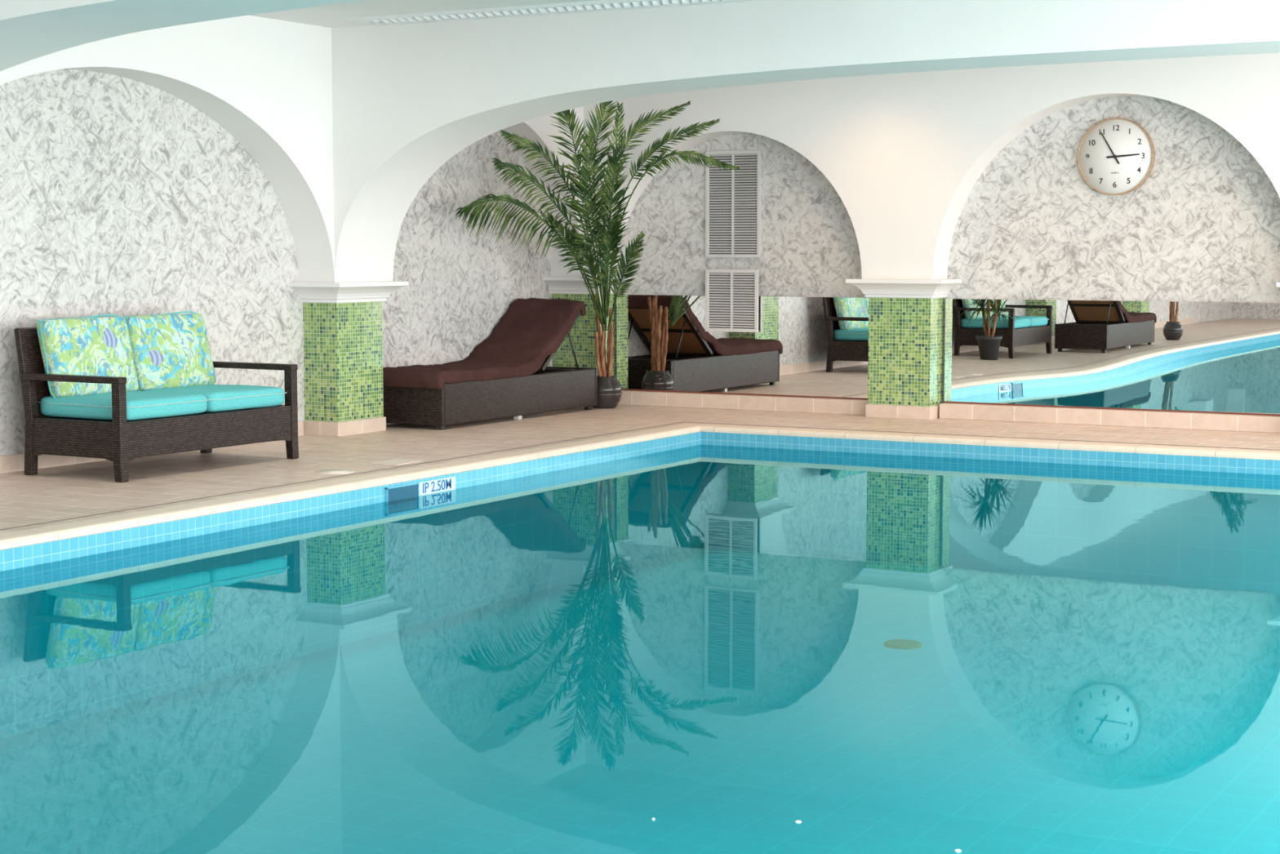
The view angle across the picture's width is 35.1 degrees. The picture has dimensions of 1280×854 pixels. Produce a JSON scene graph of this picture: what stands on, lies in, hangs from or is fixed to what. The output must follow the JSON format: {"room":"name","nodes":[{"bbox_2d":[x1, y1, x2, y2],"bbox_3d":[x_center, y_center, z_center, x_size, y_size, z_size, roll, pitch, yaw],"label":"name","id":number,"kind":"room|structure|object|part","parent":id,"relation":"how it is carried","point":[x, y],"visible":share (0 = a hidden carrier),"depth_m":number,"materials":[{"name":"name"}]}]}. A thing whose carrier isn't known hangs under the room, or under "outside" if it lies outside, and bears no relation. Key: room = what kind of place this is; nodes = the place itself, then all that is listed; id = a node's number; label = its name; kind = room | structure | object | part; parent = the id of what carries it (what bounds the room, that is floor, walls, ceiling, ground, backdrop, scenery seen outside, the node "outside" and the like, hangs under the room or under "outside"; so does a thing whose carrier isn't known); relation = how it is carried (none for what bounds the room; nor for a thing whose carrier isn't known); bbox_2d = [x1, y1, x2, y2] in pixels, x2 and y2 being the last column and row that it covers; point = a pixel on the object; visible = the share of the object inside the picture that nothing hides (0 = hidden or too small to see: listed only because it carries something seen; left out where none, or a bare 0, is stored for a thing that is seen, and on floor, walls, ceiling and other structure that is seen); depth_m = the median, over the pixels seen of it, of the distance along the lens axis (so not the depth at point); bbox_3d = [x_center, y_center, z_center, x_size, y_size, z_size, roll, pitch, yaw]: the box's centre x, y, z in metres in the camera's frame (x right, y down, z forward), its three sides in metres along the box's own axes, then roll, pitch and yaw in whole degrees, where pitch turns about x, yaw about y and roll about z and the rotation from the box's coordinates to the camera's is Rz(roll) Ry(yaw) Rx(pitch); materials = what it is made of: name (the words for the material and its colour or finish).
{"room":"indoor swimming pool","nodes":[
{"label":"indoor swimming pool","id":0,"kind":"room"},
{"bbox_2d":[0,69,551,455],"bbox_3d":[-6.298,-0.684,6.642,0.200,2.700,23.480,3,6,29],"label":"wall","id":1,"kind":"structure","parent":0,"point":[119,196],"depth_m":12.60,"materials":[{"name":"paint"}]},
{"bbox_2d":[0,421,391,473],"bbox_3d":[-5.649,0.532,7.684,0.020,0.095,20.140,3,6,29],"label":"baseboard","id":2,"kind":"structure","parent":1,"relation":"attached to","point":[15,462],"depth_m":11.62,"materials":[{"name":"tile"}]},
{"bbox_2d":[0,15,584,282],"bbox_3d":[-6.129,-1.179,6.388,0.300,1.670,23.280,3,6,29],"label":"wall","id":3,"kind":"structure","parent":0,"point":[267,82],"depth_m":12.89,"materials":[{"name":"white paint"}]},
{"bbox_2d":[0,0,368,71],"bbox_3d":[0.842,-1.228,6.957,11.300,1.670,0.700,3,6,29],"label":"trim","id":4,"kind":"structure","parent":3,"relation":"attached to","point":[30,29],"depth_m":8.61,"materials":[{"name":"white paint"}]},
{"bbox_2d":[331,0,1279,282],"bbox_3d":[3.057,-1.574,10.889,11.300,1.670,0.650,3,6,29],"label":"arch","id":5,"kind":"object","parent":3,"relation":"attached to","point":[407,99],"depth_m":12.21,"materials":[{"name":"white paint"}]},
{"bbox_2d":[250,0,600,27],"bbox_3d":[-1.209,-1.839,3.789,11.960,0.100,23.680,3,6,29],"label":"ceiling","id":6,"kind":"structure","parent":0,"point":[335,15],"depth_m":12.21,"materials":[{"name":"white paint"}]},
{"bbox_2d":[346,0,764,26],"bbox_3d":[-0.252,-2.500,12.009,3.477,0.020,0.320,3,6,29],"label":"ceiling vent","id":7,"kind":"object","parent":6,"relation":"in","point":[602,5],"visible":1,"depth_m":12.21,"materials":[{"name":"white metal"}]},
{"bbox_2d":[592,375,622,408],"bbox_3d":[-0.280,-0.278,16.007,0.276,0.252,0.276,3,6,29],"label":"vase","id":8,"kind":"object","parent":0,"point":[609,389],"depth_m":15.90,"materials":[{"name":"ceramic"}]},
{"bbox_2d":[0,404,1279,533],"bbox_3d":[-1.190,1.056,3.975,11.860,0.300,23.580,3,6,29],"label":"floor","id":9,"kind":"structure","parent":0,"point":[55,493],"depth_m":12.79,"materials":[{"name":"tile"}]},
{"bbox_2d":[13,311,298,482],"bbox_3d":[-2.763,-0.210,11.669,0.812,0.876,1.476,3,6,30],"label":"wicker sofa","id":10,"kind":"object","parent":9,"relation":"on","point":[118,389],"visible":1,"depth_m":11.38,"materials":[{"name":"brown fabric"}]},
{"bbox_3d":[-3.384,-0.005,11.228,0.075,0.545,0.054,3,6,30],"label":"leg","id":11,"kind":"part","parent":10,"relation":"part of","materials":[{"name":"wicker"}]},
{"bbox_3d":[-3.063,-0.344,11.833,0.116,0.515,1.450,3,6,30],"label":"backrest","id":12,"kind":"part","parent":10,"relation":"part of","materials":[{"name":"wicker"}]},
{"bbox_3d":[-3.095,-0.265,11.036,0.744,0.036,0.060,3,6,30],"label":"armrest","id":13,"kind":"part","parent":10,"relation":"part of","materials":[{"name":"wicker"}]},
{"bbox_2d":[36,316,138,396],"bbox_3d":[-3.131,-0.397,11.491,0.206,0.459,0.635,3,6,30],"label":"cushion","id":14,"kind":"object","parent":10,"relation":"on","point":[104,346],"depth_m":11.40,"materials":[{"name":"multicoloured fabric"}]},
{"bbox_3d":[-2.802,0.025,10.889,0.064,0.545,0.054,3,6,30],"label":"leg","id":15,"kind":"part","parent":10,"relation":"part of","materials":[{"name":"wicker"}]},
{"bbox_2d":[40,391,207,420],"bbox_3d":[-2.900,-0.124,11.368,0.690,0.123,0.658,3,6,30],"label":"seat cushion","id":16,"kind":"object","parent":10,"relation":"on","point":[64,405],"depth_m":11.18,"materials":[{"name":"teal fabric"}]},
{"bbox_3d":[-2.730,0.015,11.669,0.702,0.212,1.454,3,6,30],"label":"seat","id":17,"kind":"part","parent":10,"relation":"part of","materials":[{"name":"wicker"}]},
{"bbox_2d":[125,313,216,391],"bbox_3d":[-2.805,-0.446,12.050,0.204,0.459,0.635,3,6,30],"label":"cushion","id":18,"kind":"object","parent":10,"relation":"on","point":[169,350],"depth_m":11.98,"materials":[{"name":"multicoloured fabric"}]},
{"bbox_3d":[-2.669,-0.112,12.445,0.075,0.545,0.054,3,6,30],"label":"leg","id":19,"kind":"part","parent":10,"relation":"part of","materials":[{"name":"wicker"}]},
{"bbox_2d":[142,384,284,412],"bbox_3d":[-2.562,-0.174,11.942,0.690,0.123,0.658,3,6,30],"label":"seat cushion","id":20,"kind":"object","parent":10,"relation":"on","point":[221,397],"depth_m":11.79,"materials":[{"name":"teal fabric"}]},
{"bbox_3d":[-2.381,-0.371,12.253,0.744,0.036,0.060,3,6,30],"label":"armrest","id":21,"kind":"part","parent":10,"relation":"part of","materials":[{"name":"wicker"}]},
{"bbox_3d":[-2.087,-0.082,12.107,0.064,0.545,0.054,3,6,30],"label":"leg","id":22,"kind":"part","parent":10,"relation":"part of","materials":[{"name":"wicker"}]},
{"bbox_2d":[315,468,354,474],"bbox_3d":[-1.722,0.250,11.407,0.220,0.005,0.220,3,6,29],"label":"drain","id":23,"kind":"object","parent":9,"relation":"on","point":[335,470],"visible":1,"depth_m":11.38,"materials":[{"name":"plastic"}]},
{"bbox_3d":[-1.722,0.249,11.407,0.170,0.003,0.170,3,6,29],"label":"lid","id":24,"kind":"part","parent":23,"relation":"part of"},
{"bbox_2d":[290,280,408,436],"bbox_3d":[-1.967,-0.473,13.781,0.412,1.030,0.774,3,6,29],"label":"pillar","id":25,"kind":"structure","parent":9,"relation":"on","point":[343,334],"depth_m":13.63,"materials":[{"name":"tile"}]},
{"bbox_2d":[368,458,422,465],"bbox_3d":[-1.438,0.206,11.913,0.200,0.004,0.260,3,6,29],"label":"access cover","id":26,"kind":"object","parent":9,"relation":"on","point":[395,461],"visible":1,"depth_m":11.91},
{"bbox_2d":[382,297,596,430],"bbox_3d":[-1.141,-0.502,15.021,0.656,0.872,2.183,3,6,29],"label":"sun lounger","id":27,"kind":"object","parent":9,"relation":"on","point":[508,374],"visible":0.88,"depth_m":14.94,"materials":[{"name":"wicker"}]},
{"bbox_3d":[-1.177,-0.639,14.946,0.656,0.588,2.039,3,6,29],"label":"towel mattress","id":28,"kind":"part","parent":27,"relation":"part of","materials":[{"name":"brown fabric"}]},
{"bbox_3d":[-0.855,-0.669,15.519,0.600,0.494,0.637,3,6,29],"label":"backrest frame","id":29,"kind":"part","parent":27,"relation":"part of","materials":[{"name":"fabric"}]},
{"bbox_2d":[542,276,630,375],"bbox_3d":[-0.431,-0.700,16.365,0.552,1.030,0.442,3,6,29],"label":"pillar","id":30,"kind":"structure","parent":9,"relation":"on","point":[582,335],"depth_m":16.28,"materials":[{"name":"tile"}]},
{"bbox_2d":[453,100,739,408],"bbox_3d":[-0.394,-1.321,15.355,2.089,2.445,1.352,-1,5,-8],"label":"potted palm","id":31,"kind":"object","parent":9,"relation":"on","point":[609,389],"visible":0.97,"depth_m":15.08,"materials":[{"name":"plant"}]},
{"bbox_2d":[0,423,1279,853],"bbox_3d":[-1.530,1.333,4.519,6.580,0.954,19.470,3,6,29],"label":"swimming pool","id":32,"kind":"object","parent":9,"relation":"in","point":[499,662],"visible":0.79,"depth_m":9.74,"materials":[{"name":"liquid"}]},
{"bbox_2d":[384,481,419,505],"bbox_3d":[-1.315,0.368,11.179,0.016,0.100,0.300,3,6,29],"label":"skimmer","id":33,"kind":"object","parent":32,"relation":"attached to","point":[406,492],"visible":1,"depth_m":11.17,"materials":[{"name":"blue plastic"}]},
{"bbox_2d":[419,475,455,495],"bbox_3d":[-1.153,0.336,11.477,0.006,0.076,0.370,3,6,29],"label":"depth marker","id":34,"kind":"object","parent":32,"relation":"attached to","point":[441,485],"visible":1,"depth_m":11.48,"materials":[{"name":"white tile"}]},
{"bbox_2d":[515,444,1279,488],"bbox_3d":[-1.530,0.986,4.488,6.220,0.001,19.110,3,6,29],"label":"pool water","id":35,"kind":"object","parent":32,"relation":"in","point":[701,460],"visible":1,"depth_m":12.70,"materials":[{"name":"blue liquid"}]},
{"bbox_2d":[884,639,921,648],"bbox_3d":[1.398,1.153,10.755,0.200,0.018,0.200,3,6,29],"label":"drain","id":36,"kind":"object","parent":32,"relation":"on","point":[893,643],"visible":1,"depth_m":10.71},
{"bbox_2d":[0,422,1279,530],"bbox_3d":[-1.583,0.844,4.666,6.538,0.002,19.428,3,6,29],"label":"trim","id":37,"kind":"structure","parent":9,"relation":"on","point":[679,422],"depth_m":12.36,"materials":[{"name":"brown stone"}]},
{"bbox_2d":[845,278,961,419],"bbox_3d":[1.956,-0.584,15.048,0.754,1.030,0.412,3,6,29],"label":"pillar","id":38,"kind":"structure","parent":9,"relation":"on","point":[906,317],"depth_m":14.97,"materials":[{"name":"tile"}]},
{"bbox_2d":[583,53,1279,279],"bbox_3d":[4.578,-1.806,13.527,11.359,1.670,0.300,3,6,29],"label":"wall","id":39,"kind":"structure","parent":0,"point":[904,154],"depth_m":14.80,"materials":[{"name":"white paint"}]},
{"bbox_2d":[615,96,1279,403],"bbox_3d":[4.569,-1.318,13.863,11.660,2.700,0.200,3,6,29],"label":"wall","id":40,"kind":"structure","parent":0,"point":[1203,225],"depth_m":14.64,"materials":[{"name":"paint"}]},
{"bbox_2d":[705,269,759,332],"bbox_3d":[0.720,-0.990,15.847,0.460,0.490,0.022,3,6,29],"label":"vent","id":41,"kind":"object","parent":40,"relation":"in","point":[731,295],"visible":1,"depth_m":15.84,"materials":[{"name":"white metal"}]},
{"bbox_2d":[705,150,761,257],"bbox_3d":[0.730,-1.747,15.860,0.480,0.835,0.022,3,6,29],"label":"air vent","id":42,"kind":"object","parent":40,"relation":"in","point":[732,197],"visible":0.98,"depth_m":15.86,"materials":[{"name":"white metal"}]},
{"bbox_2d":[616,294,868,399],"bbox_3d":[0.809,-0.639,15.874,2.280,0.775,0.034,3,6,29],"label":"wall mirror","id":43,"kind":"object","parent":40,"relation":"attached to","point":[802,347],"visible":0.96,"depth_m":15.83,"materials":[{"name":"clear glass"}]},
{"bbox_3d":[0.809,-0.259,15.907,2.280,0.012,0.034,3,6,29],"label":"rail","id":44,"kind":"part","parent":43,"relation":"part of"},
{"bbox_2d":[617,390,1279,433],"bbox_3d":[3.505,-0.062,14.366,8.500,0.110,0.160,3,6,29],"label":"baseboard","id":45,"kind":"structure","parent":40,"relation":"attached to","point":[1128,418],"depth_m":14.77,"materials":[{"name":"tile"}]},
{"bbox_2d":[943,298,1279,416],"bbox_3d":[3.391,-0.512,14.431,2.560,0.775,0.034,3,6,29],"label":"wall mirror","id":46,"kind":"object","parent":40,"relation":"attached to","point":[1216,357],"visible":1,"depth_m":14.42,"materials":[{"name":"clear glass"}]},
{"bbox_3d":[3.391,-0.132,14.464,2.560,0.012,0.034,3,6,29],"label":"rail","id":47,"kind":"part","parent":46,"relation":"part of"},
{"bbox_2d":[1077,117,1155,195],"bbox_3d":[3.374,-1.917,14.339,0.544,0.544,0.052,3,6,29],"label":"wall clock","id":48,"kind":"object","parent":40,"relation":"attached to","point":[1116,156],"visible":1,"depth_m":14.33,"materials":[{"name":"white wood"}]}
]}

